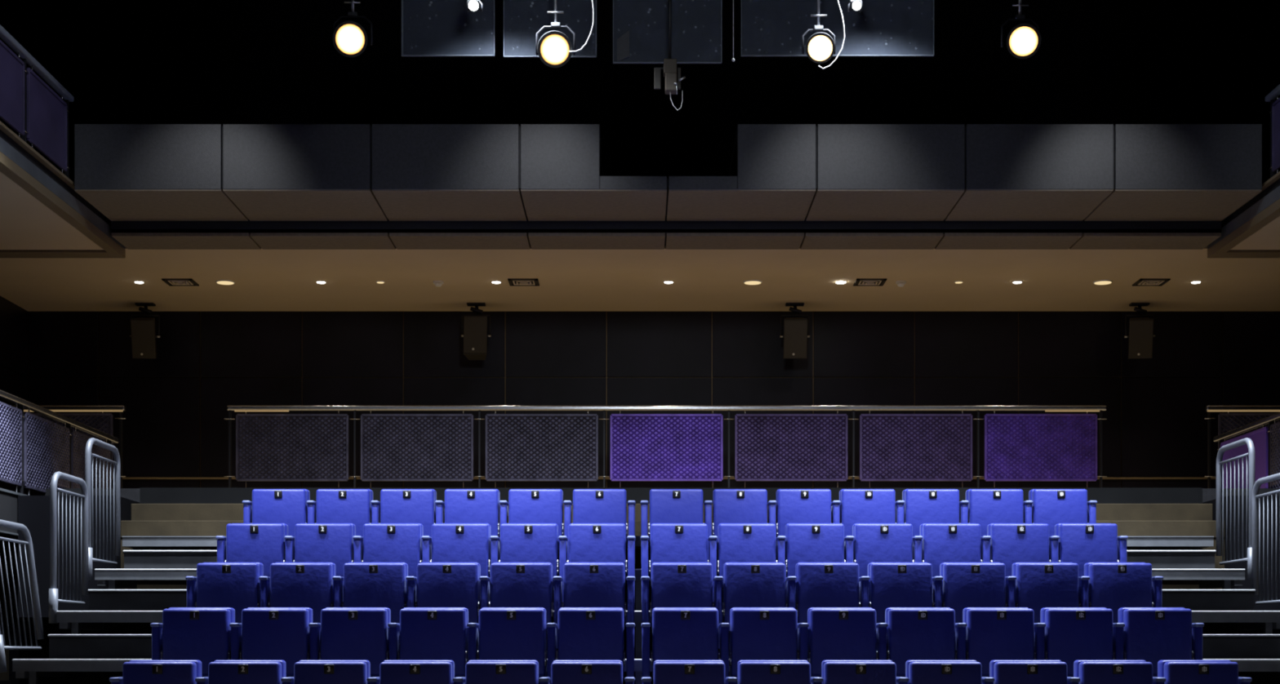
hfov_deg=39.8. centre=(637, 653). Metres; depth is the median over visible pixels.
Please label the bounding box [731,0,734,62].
hanging cable
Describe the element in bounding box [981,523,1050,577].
seat
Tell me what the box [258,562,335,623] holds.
seat
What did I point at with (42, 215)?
balcony
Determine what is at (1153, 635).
seat
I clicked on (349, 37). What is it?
lantern
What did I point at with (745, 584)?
seat
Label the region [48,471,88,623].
guard rail
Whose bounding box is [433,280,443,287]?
smoke detector
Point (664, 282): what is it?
recessed light
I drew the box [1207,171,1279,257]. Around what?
balcony
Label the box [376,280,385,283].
recessed light
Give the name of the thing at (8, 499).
floor
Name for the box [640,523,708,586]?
seat
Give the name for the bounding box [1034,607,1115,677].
seat
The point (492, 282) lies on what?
recessed light
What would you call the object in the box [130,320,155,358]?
grille
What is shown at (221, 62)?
wall
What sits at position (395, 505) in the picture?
seat
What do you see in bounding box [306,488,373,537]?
seat
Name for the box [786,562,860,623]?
seat
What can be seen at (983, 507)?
seat
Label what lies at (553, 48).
lantern
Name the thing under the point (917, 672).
seat
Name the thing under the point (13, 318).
wall
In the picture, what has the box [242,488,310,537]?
seat
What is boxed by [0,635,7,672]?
socket
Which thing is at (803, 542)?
seat
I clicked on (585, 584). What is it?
seat
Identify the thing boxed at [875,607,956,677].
seat
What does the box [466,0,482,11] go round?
lantern
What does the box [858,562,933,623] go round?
seat
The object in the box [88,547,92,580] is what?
socket
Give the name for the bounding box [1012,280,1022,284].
recessed light
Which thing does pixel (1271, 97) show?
balustrade
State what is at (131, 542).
step edge
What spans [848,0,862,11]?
lantern
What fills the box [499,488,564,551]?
seat
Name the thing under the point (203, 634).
seat
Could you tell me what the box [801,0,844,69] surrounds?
lantern
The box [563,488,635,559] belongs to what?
seat
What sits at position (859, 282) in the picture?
ceiling vent
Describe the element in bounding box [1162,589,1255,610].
step
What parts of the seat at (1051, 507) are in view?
armrest, backrest, number plate, armrest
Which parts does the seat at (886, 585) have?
armrest, backrest, number plate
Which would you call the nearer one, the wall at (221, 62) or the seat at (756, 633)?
the seat at (756, 633)
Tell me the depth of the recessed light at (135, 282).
18.37 m
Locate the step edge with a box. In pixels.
[121,536,1213,548]
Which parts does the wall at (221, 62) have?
wall panel, wall panel, wall panel, wall panel, wall panel, wall panel, wall panel, wall panel, wall panel, wall panel, wall panel, wall panel, wall panel, wall panel, wall panel, wall panel, wall panel, wall panel, wall panel, wall panel, wall panel, wall panel, wall panel, wall panel, wall panel, wall panel, wall panel, wall panel, wall panel, wall panel, wall panel, wall panel, wall panel, wall panel, wall panel, wall panel, wall panel, wall panel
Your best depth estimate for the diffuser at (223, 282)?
18.38 m
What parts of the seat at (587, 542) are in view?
armrest, seat, number plate, backrest, armrest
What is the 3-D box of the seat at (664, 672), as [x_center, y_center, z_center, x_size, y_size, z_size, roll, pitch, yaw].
[0.282,0.387,10.816,0.518,0.688,0.257,0,0,0]
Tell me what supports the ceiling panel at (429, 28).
hanging from the bar
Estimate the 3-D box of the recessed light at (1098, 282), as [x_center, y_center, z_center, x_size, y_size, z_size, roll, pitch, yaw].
[4.846,-3.862,18.400,0.200,0.016,0.200,0,0,0]
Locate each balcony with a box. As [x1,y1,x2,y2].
[0,120,125,257]
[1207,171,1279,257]
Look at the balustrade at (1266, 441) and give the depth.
16.23 m
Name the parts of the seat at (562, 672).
number plate, seat, backrest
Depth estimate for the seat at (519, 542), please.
13.40 m
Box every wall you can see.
[0,0,27,494]
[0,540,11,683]
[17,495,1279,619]
[25,0,1279,495]
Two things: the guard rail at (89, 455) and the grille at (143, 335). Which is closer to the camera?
the guard rail at (89, 455)
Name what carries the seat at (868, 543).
on the platform at (1266, 621)
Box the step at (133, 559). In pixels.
[123,550,217,568]
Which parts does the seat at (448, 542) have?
armrest, number plate, backrest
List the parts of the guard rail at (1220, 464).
cross rail, cross rail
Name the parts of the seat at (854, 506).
armrest, backrest, number plate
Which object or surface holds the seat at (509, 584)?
on the platform at (32, 669)
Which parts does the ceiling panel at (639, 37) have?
corner plate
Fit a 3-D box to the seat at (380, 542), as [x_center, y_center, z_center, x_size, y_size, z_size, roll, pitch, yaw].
[-1.901,-0.651,13.517,0.518,0.688,0.257,0,0,0]
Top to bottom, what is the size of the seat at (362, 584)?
0.688 m
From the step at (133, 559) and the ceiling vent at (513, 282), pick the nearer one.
the step at (133, 559)
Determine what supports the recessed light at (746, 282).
in the ceiling
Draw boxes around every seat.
[109,660,201,683]
[150,607,235,677]
[185,562,263,623]
[195,660,286,683]
[215,523,288,577]
[229,607,312,677]
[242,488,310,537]
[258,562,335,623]
[280,660,370,683]
[284,523,355,577]
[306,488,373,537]
[308,607,391,677]
[332,562,408,623]
[352,523,423,577]
[366,660,454,683]
[370,488,436,537]
[387,607,468,677]
[405,562,480,623]
[421,523,490,577]
[435,488,500,540]
[453,660,538,683]
[466,607,546,683]
[479,562,553,633]
[489,523,559,590]
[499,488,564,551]
[538,660,635,683]
[546,607,635,683]
[552,562,635,650]
[558,523,635,602]
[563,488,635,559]
[640,488,702,564]
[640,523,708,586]
[640,562,714,629]
[640,607,719,683]
[641,660,724,683]
[703,488,767,559]
[707,523,777,602]
[712,562,787,650]
[718,607,799,683]
[725,660,810,683]
[767,488,831,540]
[776,523,845,577]
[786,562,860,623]
[797,607,878,677]
[810,660,896,683]
[831,488,895,537]
[844,523,914,577]
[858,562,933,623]
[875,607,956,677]
[895,488,959,537]
[896,660,982,683]
[912,523,982,577]
[932,562,1007,623]
[955,607,1035,677]
[959,488,1023,537]
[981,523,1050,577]
[982,660,1066,683]
[1005,562,1080,623]
[1023,488,1097,537]
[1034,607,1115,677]
[1048,523,1128,577]
[1066,660,1152,683]
[1078,562,1163,623]
[1112,607,1204,677]
[1152,660,1252,683]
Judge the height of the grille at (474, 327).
0.408 m
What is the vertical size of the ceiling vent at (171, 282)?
0.022 m
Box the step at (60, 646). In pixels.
[47,634,151,658]
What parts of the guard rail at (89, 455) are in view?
cross rail, cross rail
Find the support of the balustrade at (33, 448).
on the floor at (8, 499)
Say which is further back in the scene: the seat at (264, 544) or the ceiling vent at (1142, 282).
the ceiling vent at (1142, 282)
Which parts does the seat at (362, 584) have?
armrest, number plate, backrest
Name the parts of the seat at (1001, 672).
armrest, backrest, number plate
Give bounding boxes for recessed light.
[133,280,144,283]
[215,280,235,284]
[315,280,326,284]
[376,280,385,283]
[491,280,501,284]
[663,280,673,283]
[742,280,762,284]
[835,280,845,284]
[954,280,963,283]
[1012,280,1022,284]
[1093,280,1112,284]
[1190,280,1201,284]
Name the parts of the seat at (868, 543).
armrest, backrest, number plate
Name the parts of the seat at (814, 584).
armrest, backrest, number plate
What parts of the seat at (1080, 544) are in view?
armrest, backrest, number plate, armrest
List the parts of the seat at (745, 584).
armrest, backrest, seat, number plate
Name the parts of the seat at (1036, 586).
armrest, backrest, number plate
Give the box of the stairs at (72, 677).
[8,542,1279,683]
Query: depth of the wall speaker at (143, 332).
19.43 m
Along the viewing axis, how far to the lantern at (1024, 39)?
13.01 m
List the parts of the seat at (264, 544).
armrest, number plate, backrest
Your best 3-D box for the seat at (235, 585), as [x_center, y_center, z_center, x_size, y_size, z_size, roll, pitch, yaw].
[-2.941,-0.305,12.617,0.518,0.688,0.257,0,0,0]
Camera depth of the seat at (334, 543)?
13.40 m
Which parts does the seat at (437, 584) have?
armrest, number plate, backrest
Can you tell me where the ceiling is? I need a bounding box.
[0,245,1279,311]
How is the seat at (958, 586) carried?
on the platform at (32, 669)
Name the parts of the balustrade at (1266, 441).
post, panel, handrail, post, panel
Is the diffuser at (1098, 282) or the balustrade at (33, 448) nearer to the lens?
the balustrade at (33, 448)
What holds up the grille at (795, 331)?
attached to the wall speaker at (796, 330)
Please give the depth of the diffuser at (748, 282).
18.38 m
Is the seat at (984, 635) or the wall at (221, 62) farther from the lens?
the wall at (221, 62)
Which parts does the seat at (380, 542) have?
armrest, number plate, backrest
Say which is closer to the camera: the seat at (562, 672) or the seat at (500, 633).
the seat at (562, 672)
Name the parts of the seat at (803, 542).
armrest, backrest, number plate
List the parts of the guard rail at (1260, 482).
cross rail, cross rail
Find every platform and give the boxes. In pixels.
[12,658,1279,683]
[56,610,1279,658]
[94,568,1244,610]
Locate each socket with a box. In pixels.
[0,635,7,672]
[48,588,57,623]
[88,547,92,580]
[1247,547,1251,580]
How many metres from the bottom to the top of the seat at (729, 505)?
0.688 m
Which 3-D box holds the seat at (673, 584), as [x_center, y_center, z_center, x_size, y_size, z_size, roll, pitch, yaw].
[0.282,-0.305,12.617,0.518,0.688,0.257,0,0,0]
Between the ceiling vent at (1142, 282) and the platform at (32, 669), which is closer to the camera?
the platform at (32, 669)
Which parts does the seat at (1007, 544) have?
armrest, backrest, number plate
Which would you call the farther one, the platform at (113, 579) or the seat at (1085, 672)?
the platform at (113, 579)
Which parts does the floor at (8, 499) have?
trim, trim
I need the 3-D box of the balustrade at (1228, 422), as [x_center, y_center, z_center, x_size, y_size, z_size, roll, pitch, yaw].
[6.565,-1.982,18.006,1.580,1.075,0.081,0,0,0]
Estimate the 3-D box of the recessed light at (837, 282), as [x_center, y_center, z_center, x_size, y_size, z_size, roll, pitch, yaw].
[2.118,-3.864,18.400,0.110,0.012,0.110,0,0,0]
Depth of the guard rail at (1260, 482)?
13.38 m
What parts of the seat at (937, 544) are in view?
armrest, backrest, number plate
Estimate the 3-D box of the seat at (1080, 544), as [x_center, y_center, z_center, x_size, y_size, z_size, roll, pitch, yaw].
[3.429,-0.651,13.517,0.584,0.688,0.257,0,0,0]
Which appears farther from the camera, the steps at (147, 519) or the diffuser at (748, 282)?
the diffuser at (748, 282)
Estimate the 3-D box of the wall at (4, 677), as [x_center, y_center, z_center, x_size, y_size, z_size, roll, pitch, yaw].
[-5.590,0.217,11.500,0.120,2.414,11.000,0,0,0]
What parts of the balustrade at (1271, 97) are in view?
handrail, post, panel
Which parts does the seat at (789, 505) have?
armrest, backrest, number plate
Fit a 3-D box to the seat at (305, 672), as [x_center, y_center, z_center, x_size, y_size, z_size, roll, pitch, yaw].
[-1.901,0.387,10.816,0.518,0.688,0.257,0,0,0]
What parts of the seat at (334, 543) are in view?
armrest, number plate, backrest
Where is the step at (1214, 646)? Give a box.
[1202,634,1279,658]
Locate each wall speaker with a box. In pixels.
[129,302,159,359]
[461,302,491,359]
[779,302,809,359]
[1124,302,1155,359]
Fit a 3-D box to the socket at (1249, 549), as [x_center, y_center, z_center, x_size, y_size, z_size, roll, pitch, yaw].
[4.736,-0.687,13.620,0.066,0.250,0.066,0,0,0]
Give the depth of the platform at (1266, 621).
12.77 m
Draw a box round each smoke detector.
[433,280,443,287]
[895,280,906,287]
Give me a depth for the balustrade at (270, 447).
18.00 m
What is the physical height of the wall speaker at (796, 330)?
0.622 m
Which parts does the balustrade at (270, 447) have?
post, panel, post, panel, post, panel, post, panel, handrail, post, panel, post, panel, post, panel, post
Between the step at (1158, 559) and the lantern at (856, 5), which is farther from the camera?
the step at (1158, 559)
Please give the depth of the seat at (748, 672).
10.70 m
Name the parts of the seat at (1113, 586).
armrest, backrest, number plate, armrest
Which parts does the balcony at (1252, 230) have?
soffit frame, ledge trim, soffit panel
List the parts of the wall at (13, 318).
wall panel, wall panel, wall panel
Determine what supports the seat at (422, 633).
on the platform
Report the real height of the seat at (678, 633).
0.688 m
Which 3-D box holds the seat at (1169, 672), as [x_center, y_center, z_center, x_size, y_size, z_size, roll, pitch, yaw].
[3.429,0.387,10.816,0.584,0.688,0.257,0,0,0]
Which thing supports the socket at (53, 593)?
attached to the guard rail at (54, 593)
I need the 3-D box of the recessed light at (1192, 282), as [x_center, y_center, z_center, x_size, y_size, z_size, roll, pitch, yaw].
[5.815,-3.864,18.400,0.110,0.012,0.110,0,0,0]
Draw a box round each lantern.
[331,0,373,57]
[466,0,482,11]
[535,0,594,67]
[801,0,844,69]
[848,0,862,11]
[1000,0,1041,58]
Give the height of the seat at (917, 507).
0.688 m
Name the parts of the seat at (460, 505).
armrest, number plate, backrest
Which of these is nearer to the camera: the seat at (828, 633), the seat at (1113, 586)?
the seat at (828, 633)
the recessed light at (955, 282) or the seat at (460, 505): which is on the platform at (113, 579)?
the seat at (460, 505)
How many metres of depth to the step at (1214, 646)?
12.34 m
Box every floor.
[0,488,27,540]
[44,488,1279,502]
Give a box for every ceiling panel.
[401,0,494,56]
[503,0,596,57]
[613,0,722,63]
[741,0,934,56]
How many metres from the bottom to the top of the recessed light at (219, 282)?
0.016 m
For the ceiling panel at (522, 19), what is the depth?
13.50 m
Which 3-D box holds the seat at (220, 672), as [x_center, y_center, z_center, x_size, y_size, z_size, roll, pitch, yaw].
[-2.421,0.387,10.816,0.518,0.688,0.257,0,0,0]
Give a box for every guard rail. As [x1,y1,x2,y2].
[0,519,44,672]
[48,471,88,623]
[84,437,120,580]
[1216,437,1255,580]
[1251,472,1279,604]
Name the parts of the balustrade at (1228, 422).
post, handrail, panel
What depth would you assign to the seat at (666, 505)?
14.30 m
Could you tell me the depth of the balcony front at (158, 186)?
15.28 m
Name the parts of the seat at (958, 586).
armrest, backrest, number plate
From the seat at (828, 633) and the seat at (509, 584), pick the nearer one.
the seat at (828, 633)
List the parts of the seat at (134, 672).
armrest, number plate, backrest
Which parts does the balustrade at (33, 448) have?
panel, post, panel, handrail, post, panel, post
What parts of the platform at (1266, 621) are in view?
support post, support post, support post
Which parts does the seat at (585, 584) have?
armrest, seat, number plate, backrest, armrest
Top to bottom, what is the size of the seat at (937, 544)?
0.688 m
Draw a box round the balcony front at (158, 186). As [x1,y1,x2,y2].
[74,124,1262,249]
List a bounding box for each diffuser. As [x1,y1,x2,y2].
[217,280,233,284]
[744,280,760,284]
[1094,280,1111,284]
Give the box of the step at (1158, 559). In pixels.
[1126,550,1216,568]
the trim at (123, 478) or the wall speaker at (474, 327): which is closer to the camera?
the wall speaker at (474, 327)
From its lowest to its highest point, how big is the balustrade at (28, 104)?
0.725 m
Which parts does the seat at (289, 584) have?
armrest, number plate, backrest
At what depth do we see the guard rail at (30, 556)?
12.40 m
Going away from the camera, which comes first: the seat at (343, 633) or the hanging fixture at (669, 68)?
the seat at (343, 633)
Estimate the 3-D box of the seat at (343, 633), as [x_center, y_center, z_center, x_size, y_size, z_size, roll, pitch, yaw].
[-1.901,0.041,11.716,0.518,0.688,0.257,0,0,0]
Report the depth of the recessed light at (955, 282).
18.37 m
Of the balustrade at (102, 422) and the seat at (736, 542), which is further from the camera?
the balustrade at (102, 422)
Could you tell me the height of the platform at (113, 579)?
0.345 m
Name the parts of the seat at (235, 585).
armrest, number plate, backrest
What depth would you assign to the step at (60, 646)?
12.34 m
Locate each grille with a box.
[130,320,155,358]
[463,316,486,352]
[783,320,807,357]
[1128,320,1153,358]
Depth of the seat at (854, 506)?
14.30 m
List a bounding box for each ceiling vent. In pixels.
[161,278,199,285]
[507,278,539,285]
[853,278,886,285]
[1132,278,1170,285]
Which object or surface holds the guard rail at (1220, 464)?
attached to the platform at (113, 579)
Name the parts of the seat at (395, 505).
armrest, number plate, backrest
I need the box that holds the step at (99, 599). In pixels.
[88,589,186,610]
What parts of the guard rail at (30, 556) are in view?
cross rail, cross rail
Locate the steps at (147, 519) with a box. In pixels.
[120,503,1224,589]
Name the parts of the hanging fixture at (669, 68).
plate, plate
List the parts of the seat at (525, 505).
armrest, number plate, backrest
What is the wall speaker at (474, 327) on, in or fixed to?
hanging from the ceiling
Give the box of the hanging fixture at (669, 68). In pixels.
[653,0,685,110]
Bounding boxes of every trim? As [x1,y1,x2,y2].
[112,477,1216,479]
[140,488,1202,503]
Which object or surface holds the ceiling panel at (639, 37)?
hanging from the bar
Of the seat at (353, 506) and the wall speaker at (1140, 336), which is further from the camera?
the wall speaker at (1140, 336)
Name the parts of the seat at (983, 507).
armrest, backrest, number plate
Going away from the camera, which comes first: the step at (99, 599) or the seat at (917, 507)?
the step at (99, 599)
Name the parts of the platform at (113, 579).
support post, support post, support post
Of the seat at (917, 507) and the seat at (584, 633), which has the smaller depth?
the seat at (584, 633)
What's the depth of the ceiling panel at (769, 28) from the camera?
13.50 m
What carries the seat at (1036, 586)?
on the platform at (32, 669)
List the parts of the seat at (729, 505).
armrest, backrest, seat, number plate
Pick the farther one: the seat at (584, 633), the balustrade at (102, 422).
the balustrade at (102, 422)
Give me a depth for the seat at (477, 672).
10.70 m
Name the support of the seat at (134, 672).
on the platform
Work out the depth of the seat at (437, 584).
12.50 m
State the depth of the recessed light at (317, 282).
18.37 m
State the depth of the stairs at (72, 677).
15.60 m
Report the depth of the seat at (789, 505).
14.30 m
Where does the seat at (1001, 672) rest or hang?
on the platform
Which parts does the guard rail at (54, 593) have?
cross rail, cross rail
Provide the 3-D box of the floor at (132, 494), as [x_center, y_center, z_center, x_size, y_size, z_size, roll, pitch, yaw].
[0.250,-1.373,17.750,14.300,0.145,4.500,0,0,0]
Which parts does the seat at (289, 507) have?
armrest, number plate, backrest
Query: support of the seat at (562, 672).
on the platform
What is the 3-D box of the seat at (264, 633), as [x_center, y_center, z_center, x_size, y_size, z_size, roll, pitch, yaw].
[-2.421,0.041,11.716,0.518,0.688,0.257,0,0,0]
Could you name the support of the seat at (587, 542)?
on the platform at (1266, 621)
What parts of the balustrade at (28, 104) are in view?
panel, post, handrail, panel, post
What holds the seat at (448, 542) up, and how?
on the platform at (1266, 621)
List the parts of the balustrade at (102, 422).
handrail, post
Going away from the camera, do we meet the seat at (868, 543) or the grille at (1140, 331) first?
the seat at (868, 543)
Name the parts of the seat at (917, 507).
armrest, backrest, number plate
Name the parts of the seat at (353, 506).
armrest, number plate, backrest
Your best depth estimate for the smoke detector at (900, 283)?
18.37 m
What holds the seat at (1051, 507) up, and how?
on the platform at (113, 579)
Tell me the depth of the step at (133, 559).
14.14 m
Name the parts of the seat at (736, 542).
armrest, backrest, seat, number plate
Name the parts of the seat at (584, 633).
armrest, seat, number plate, backrest, armrest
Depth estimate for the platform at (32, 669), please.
11.87 m
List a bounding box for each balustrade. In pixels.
[0,24,73,177]
[0,390,118,495]
[0,405,125,488]
[223,405,1106,488]
[1204,405,1279,488]
[1213,412,1279,488]
[1265,84,1279,177]
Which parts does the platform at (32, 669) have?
support post, support post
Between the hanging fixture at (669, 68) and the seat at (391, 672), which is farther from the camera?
the hanging fixture at (669, 68)
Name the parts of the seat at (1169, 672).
armrest, backrest, seat, number plate, armrest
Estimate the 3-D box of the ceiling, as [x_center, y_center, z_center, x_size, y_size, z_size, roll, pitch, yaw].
[0.250,-3.920,18.450,14.300,0.100,3.100,0,0,0]
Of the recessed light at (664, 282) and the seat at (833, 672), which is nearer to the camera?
the seat at (833, 672)

